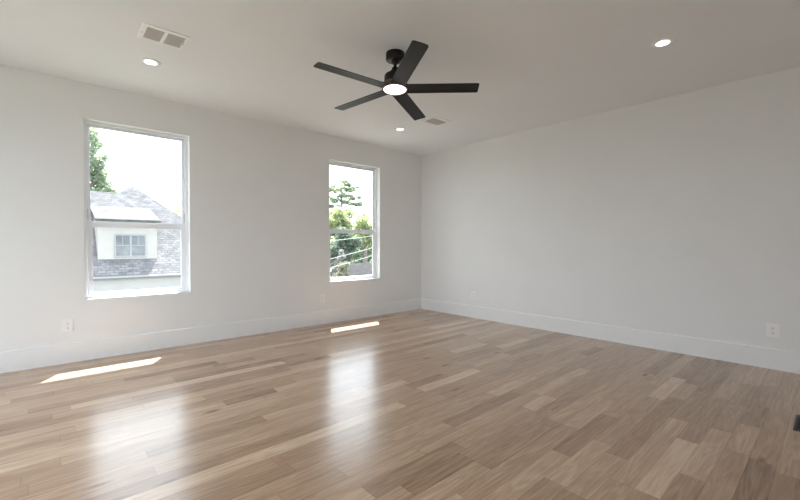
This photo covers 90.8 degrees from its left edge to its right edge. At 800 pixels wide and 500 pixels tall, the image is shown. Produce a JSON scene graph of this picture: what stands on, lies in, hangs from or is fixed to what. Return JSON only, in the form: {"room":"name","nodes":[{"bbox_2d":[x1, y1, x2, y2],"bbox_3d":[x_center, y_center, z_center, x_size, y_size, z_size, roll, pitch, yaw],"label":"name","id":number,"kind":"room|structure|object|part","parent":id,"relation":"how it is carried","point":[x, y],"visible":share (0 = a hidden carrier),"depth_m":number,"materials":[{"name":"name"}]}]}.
{"room":"empty bedroom","nodes":[
{"label":"empty bedroom","id":0,"kind":"room"},
{"bbox_2d":[0,64,421,351],"bbox_3d":[-2.158,-0.291,4.867,7.020,2.740,0.160,-1,1,-42],"label":"wall","id":1,"kind":"structure","parent":0,"point":[258,191],"depth_m":4.61,"materials":[{"name":"paint"}]},
{"bbox_2d":[63,319,72,332],"bbox_3d":[-3.214,0.733,3.817,0.078,0.124,0.009,-1,1,-42],"label":"wall outlet","id":2,"kind":"object","parent":1,"relation":"attached to","point":[68,323],"visible":1,"depth_m":3.82,"materials":[{"name":"white plastic"}]},
{"bbox_2d":[83,120,187,297],"bbox_3d":[-2.837,-0.411,4.290,0.949,1.790,0.045,-1,1,-42],"label":"window","id":3,"kind":"structure","parent":1,"relation":"in","point":[88,235],"depth_m":4.21,"materials":[{"name":"white plastic"}]},
{"bbox_3d":[-2.844,-0.758,4.293,0.889,1.039,0.017,-1,1,-42],"label":"sash","id":4,"kind":"part","parent":3,"relation":"part of","materials":[{"name":"clear glass"}]},
{"bbox_3d":[-2.831,0.086,4.290,0.889,0.749,0.020,-1,1,-42],"label":"sash","id":5,"kind":"part","parent":3,"relation":"part of","materials":[{"name":"glass"}]},
{"bbox_2d":[0,298,420,372],"bbox_3d":[-2.101,0.986,4.819,6.700,0.188,0.016,-1,1,-42],"label":"baseboard","id":6,"kind":"structure","parent":1,"relation":"attached to","point":[30,358],"depth_m":4.43,"materials":[{"name":"paint"}]},
{"bbox_2d":[320,294,324,302],"bbox_3d":[-1.122,0.706,5.702,0.078,0.124,0.009,-1,1,-42],"label":"wall outlet","id":7,"kind":"object","parent":1,"relation":"attached to","point":[322,297],"visible":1,"depth_m":5.70,"materials":[{"name":"white plastic"}]},
{"bbox_2d":[329,161,376,280],"bbox_3d":[-0.752,-0.434,6.168,0.950,1.790,0.045,-1,1,-42],"label":"window","id":8,"kind":"structure","parent":1,"relation":"in","point":[373,231],"depth_m":6.39,"materials":[{"name":"white plastic"}]},
{"bbox_3d":[-0.759,-0.782,6.172,0.890,1.039,0.017,-1,1,-42],"label":"sash","id":9,"kind":"part","parent":8,"relation":"part of","materials":[{"name":"clear glass"}]},
{"bbox_3d":[-0.746,0.062,6.168,0.890,0.749,0.020,-1,1,-42],"label":"sash","id":10,"kind":"part","parent":8,"relation":"part of","materials":[{"name":"clear glass"}]},
{"bbox_2d":[0,309,799,499],"bbox_3d":[0.103,1.117,2.375,6.700,0.001,6.600,-1,1,-42],"label":"floor","id":11,"kind":"structure","parent":0,"point":[419,404],"depth_m":2.62,"materials":[{"name":"brown wood"}]},
{"bbox_2d":[793,414,799,431],"bbox_3d":[2.604,1.115,2.513,0.320,0.006,0.124,-1,1,-42],"label":"floor vent","id":12,"kind":"object","parent":11,"relation":"in","point":[796,427],"visible":1,"depth_m":2.52,"materials":[{"name":"brown metal"}]},
{"bbox_2d":[0,0,799,154],"bbox_3d":[0.106,-1.703,2.336,7.020,0.160,6.920,-1,1,-42],"label":"ceiling","id":13,"kind":"structure","parent":0,"point":[535,64],"depth_m":3.24,"materials":[{"name":"paint"}]},
{"bbox_2d":[140,58,160,65],"bbox_3d":[-2.174,-1.636,3.437,0.154,0.009,0.154,-1,1,-42],"label":"recessed light","id":14,"kind":"object","parent":13,"relation":"in","point":[148,61],"visible":1,"depth_m":3.43,"materials":[{"name":"plastic"}]},
{"bbox_2d":[137,22,189,49],"bbox_3d":[-1.807,-1.626,3.015,0.305,0.016,0.252,-1,1,-42],"label":"ceiling vent","id":15,"kind":"object","parent":13,"relation":"in","point":[147,31],"visible":1,"depth_m":3.00,"materials":[{"name":"metal"}]},
{"bbox_2d":[143,27,164,41],"bbox_3d":[-1.859,-1.629,2.977,0.112,0.009,0.196,-1,1,-42],"label":"grille","id":16,"kind":"object","parent":15,"relation":"attached to","point":[153,34],"depth_m":2.98,"materials":[{"name":"white metal"}]},
{"bbox_2d":[163,33,185,47],"bbox_3d":[-1.757,-1.630,3.069,0.118,0.009,0.196,-1,1,-42],"label":"grille","id":17,"kind":"object","parent":15,"relation":"attached to","point":[173,40],"depth_m":3.07,"materials":[{"name":"white metal"}]},
{"bbox_2d":[314,40,478,119],"bbox_3d":[-0.079,-1.458,3.268,1.319,0.357,1.320,-1,1,-42],"label":"ceiling fan","id":18,"kind":"object","parent":13,"relation":"hanging from","point":[395,84],"visible":1,"depth_m":3.21,"materials":[{"name":"black metal"}]},
{"bbox_3d":[-0.366,-1.350,3.058,0.603,0.045,0.118,0,1,-33],"label":"blade","id":19,"kind":"part","parent":18,"relation":"part of","materials":[{"name":"black metal"}]},
{"bbox_3d":[-0.344,-1.327,3.511,0.603,0.038,0.118,1,1,39],"label":"blade","id":20,"kind":"part","parent":18,"relation":"part of","materials":[{"name":"black wood"}]},
{"bbox_3d":[0.094,-1.317,3.630,0.117,0.065,0.603,0,1,21],"label":"blade","id":21,"kind":"part","parent":18,"relation":"part of","materials":[{"name":"black wood"}]},
{"bbox_3d":[0.059,-1.354,2.897,0.117,0.064,0.603,0,1,-15],"label":"blade","id":22,"kind":"part","parent":18,"relation":"part of","materials":[{"name":"black wood"}]},
{"bbox_3d":[0.344,-1.333,3.250,0.603,0.037,0.116,0,1,3],"label":"blade","id":23,"kind":"part","parent":18,"relation":"part of","materials":[{"name":"black wood"}]},
{"bbox_2d":[395,127,405,130],"bbox_3d":[0.003,-1.662,5.427,0.154,0.009,0.154,-1,1,-42],"label":"recessed light","id":24,"kind":"object","parent":13,"relation":"in","point":[397,128],"visible":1,"depth_m":5.43,"materials":[{"name":"plastic"}]},
{"bbox_2d":[422,116,451,125],"bbox_3d":[0.469,-1.656,5.075,0.295,0.011,0.254,-1,1,-42],"label":"ceiling vent","id":25,"kind":"object","parent":13,"relation":"in","point":[435,120],"visible":1,"depth_m":5.07,"materials":[{"name":"metal"}]},
{"bbox_2d":[425,118,445,124],"bbox_3d":[0.461,-1.656,5.089,0.248,0.011,0.166,-1,1,-42],"label":"grille","id":26,"kind":"object","parent":25,"relation":"attached to","point":[434,121],"depth_m":5.07,"materials":[{"name":"white metal"}]},
{"bbox_2d":[651,37,674,47],"bbox_3d":[2.065,-1.626,3.099,0.154,0.009,0.154,-1,1,-42],"label":"recessed light","id":27,"kind":"object","parent":13,"relation":"in","point":[663,42],"visible":1,"depth_m":3.08,"materials":[{"name":"plastic"}]},
{"bbox_2d":[421,66,799,352],"bbox_3d":[2.706,-0.281,4.593,0.160,2.740,6.760,-1,1,-42],"label":"wall","id":28,"kind":"structure","parent":0,"point":[678,214],"depth_m":4.45,"materials":[{"name":"paint"}]},
{"bbox_2d":[421,298,799,373],"bbox_3d":[2.591,0.995,4.605,0.016,0.188,6.584,-1,1,-42],"label":"baseboard","id":29,"kind":"structure","parent":28,"relation":"attached to","point":[781,360],"depth_m":4.45,"materials":[{"name":"paint"}]},
{"bbox_2d":[766,323,778,337],"bbox_3d":[3.452,0.745,3.651,0.009,0.124,0.086,-1,1,-42],"label":"wall outlet","id":30,"kind":"object","parent":28,"relation":"attached to","point":[772,329],"visible":1,"depth_m":3.65,"materials":[{"name":"white plastic"}]},
{"label":"outside","id":31,"kind":"structure","parent":0,"visible":0},
{"bbox_3d":[-36.114,2.789,122.293,400.000,0.200,340.000,-1,1,-42],"label":"ground","id":32,"kind":"structure","parent":31,"visible":0},
{"bbox_2d":[90,127,118,192],"bbox_3d":[-20.665,-2.059,25.330,4.146,12.268,2.584,0,1,-25],"label":"tree","id":33,"kind":"object","parent":32,"relation":"on","point":[98,179],"visible":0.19,"depth_m":25.98,"materials":[{"name":"green plant"}]},
{"bbox_2d":[90,185,181,291],"bbox_3d":[-14.976,0.422,19.221,13.460,7.480,8.770,-1,1,-42],"label":"house","id":34,"kind":"structure","parent":32,"relation":"on","point":[123,258],"depth_m":17.47,"materials":[{"name":"grey"}]},
{"bbox_3d":[-11.955,-0.186,17.009,0.478,0.865,0.014,-1,1,-42],"label":"pane","id":35,"kind":"part","parent":34,"relation":"part of","materials":[{"name":"grey glass"}]},
{"bbox_3d":[-11.541,-0.191,17.383,0.477,0.865,0.014,-1,1,-42],"label":"pane","id":36,"kind":"part","parent":34,"relation":"part of","materials":[{"name":"grey glass"}]},
{"bbox_2d":[168,208,181,216],"bbox_3d":[-15.998,0.494,27.333,1.553,7.105,1.941,1,1,33],"label":"tree","id":37,"kind":"object","parent":32,"relation":"on","point":[177,210],"visible":0.06,"depth_m":27.50,"materials":[{"name":"green plant"}]},
{"bbox_2d":[329,206,353,268],"bbox_3d":[-5.740,-0.075,37.005,3.500,7.998,1.841,-1,1,-42],"label":"tree","id":38,"kind":"object","parent":32,"relation":"on","point":[337,218],"visible":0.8,"depth_m":36.73,"materials":[{"name":"green plant"}]},
{"bbox_2d":[332,261,350,276],"bbox_3d":[-3.506,2.397,24.308,1.376,3.416,1.144,-1,1,-42],"label":"bush","id":39,"kind":"object","parent":32,"relation":"on","point":[342,271],"visible":0.57,"depth_m":24.19,"materials":[{"name":"green plant"}]},
{"bbox_2d":[337,249,345,262],"bbox_3d":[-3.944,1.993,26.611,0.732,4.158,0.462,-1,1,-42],"label":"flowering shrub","id":40,"kind":"object","parent":32,"relation":"on","point":[340,251],"visible":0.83,"depth_m":26.50,"materials":[{"name":"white plant"}]},
{"bbox_2d":[329,179,363,264],"bbox_3d":[-5.941,-1.823,41.649,5.016,11.366,1.925,-1,1,-42],"label":"pine tree","id":41,"kind":"object","parent":32,"relation":"on","point":[345,183],"visible":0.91,"depth_m":41.47,"materials":[{"name":"green plant"}]},
{"bbox_2d":[330,224,362,262],"bbox_3d":[-4.422,0.957,32.039,3.317,6.077,1.910,-1,1,-42],"label":"tree","id":42,"kind":"object","parent":32,"relation":"on","point":[349,245],"visible":0.78,"depth_m":31.69,"materials":[{"name":"green plant"}]},
{"bbox_2d":[329,207,371,241],"bbox_3d":[-7.492,-0.926,50.501,12.616,9.315,4.220,-1,1,-42],"label":"tree","id":43,"kind":"object","parent":32,"relation":"on","point":[351,213],"visible":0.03,"depth_m":50.58,"materials":[{"name":"green plant"}]},
{"bbox_2d":[330,262,371,276],"bbox_3d":[-0.341,2.468,32.017,11.700,3.065,3.000,-1,1,-42],"label":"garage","id":44,"kind":"structure","parent":32,"relation":"on","point":[356,269],"depth_m":28.79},
{"bbox_2d":[330,236,371,270],"bbox_3d":[-5.817,0.880,45.783,10.195,5.842,3.541,-1,1,-42],"label":"tree","id":45,"kind":"object","parent":32,"relation":"on","point":[359,255],"visible":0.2,"depth_m":46.02,"materials":[{"name":"green plant"}]},
{"bbox_2d":[353,216,371,262],"bbox_3d":[-3.353,0.373,36.419,2.480,7.124,1.725,-1,1,-42],"label":"tree","id":46,"kind":"object","parent":32,"relation":"on","point":[362,224],"visible":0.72,"depth_m":36.05,"materials":[{"name":"green plant"}]},
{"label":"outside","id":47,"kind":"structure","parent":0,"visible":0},
{"bbox_2d":[331,236,370,240],"bbox_3d":[-2.858,-0.776,22.968,9.505,1.063,0.042,-1,1,-42],"label":"overhead cable","id":48,"kind":"object","parent":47,"point":[366,236],"visible":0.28,"depth_m":23.00,"materials":[{"name":"white"}]},
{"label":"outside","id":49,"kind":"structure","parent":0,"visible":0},
{"bbox_2d":[330,256,370,267],"bbox_3d":[-2.860,0.584,22.988,9.509,2.042,0.042,-1,1,-42],"label":"overhead cable","id":50,"kind":"object","parent":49,"point":[368,256],"visible":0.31,"depth_m":22.92,"materials":[{"name":"white"}]}
]}

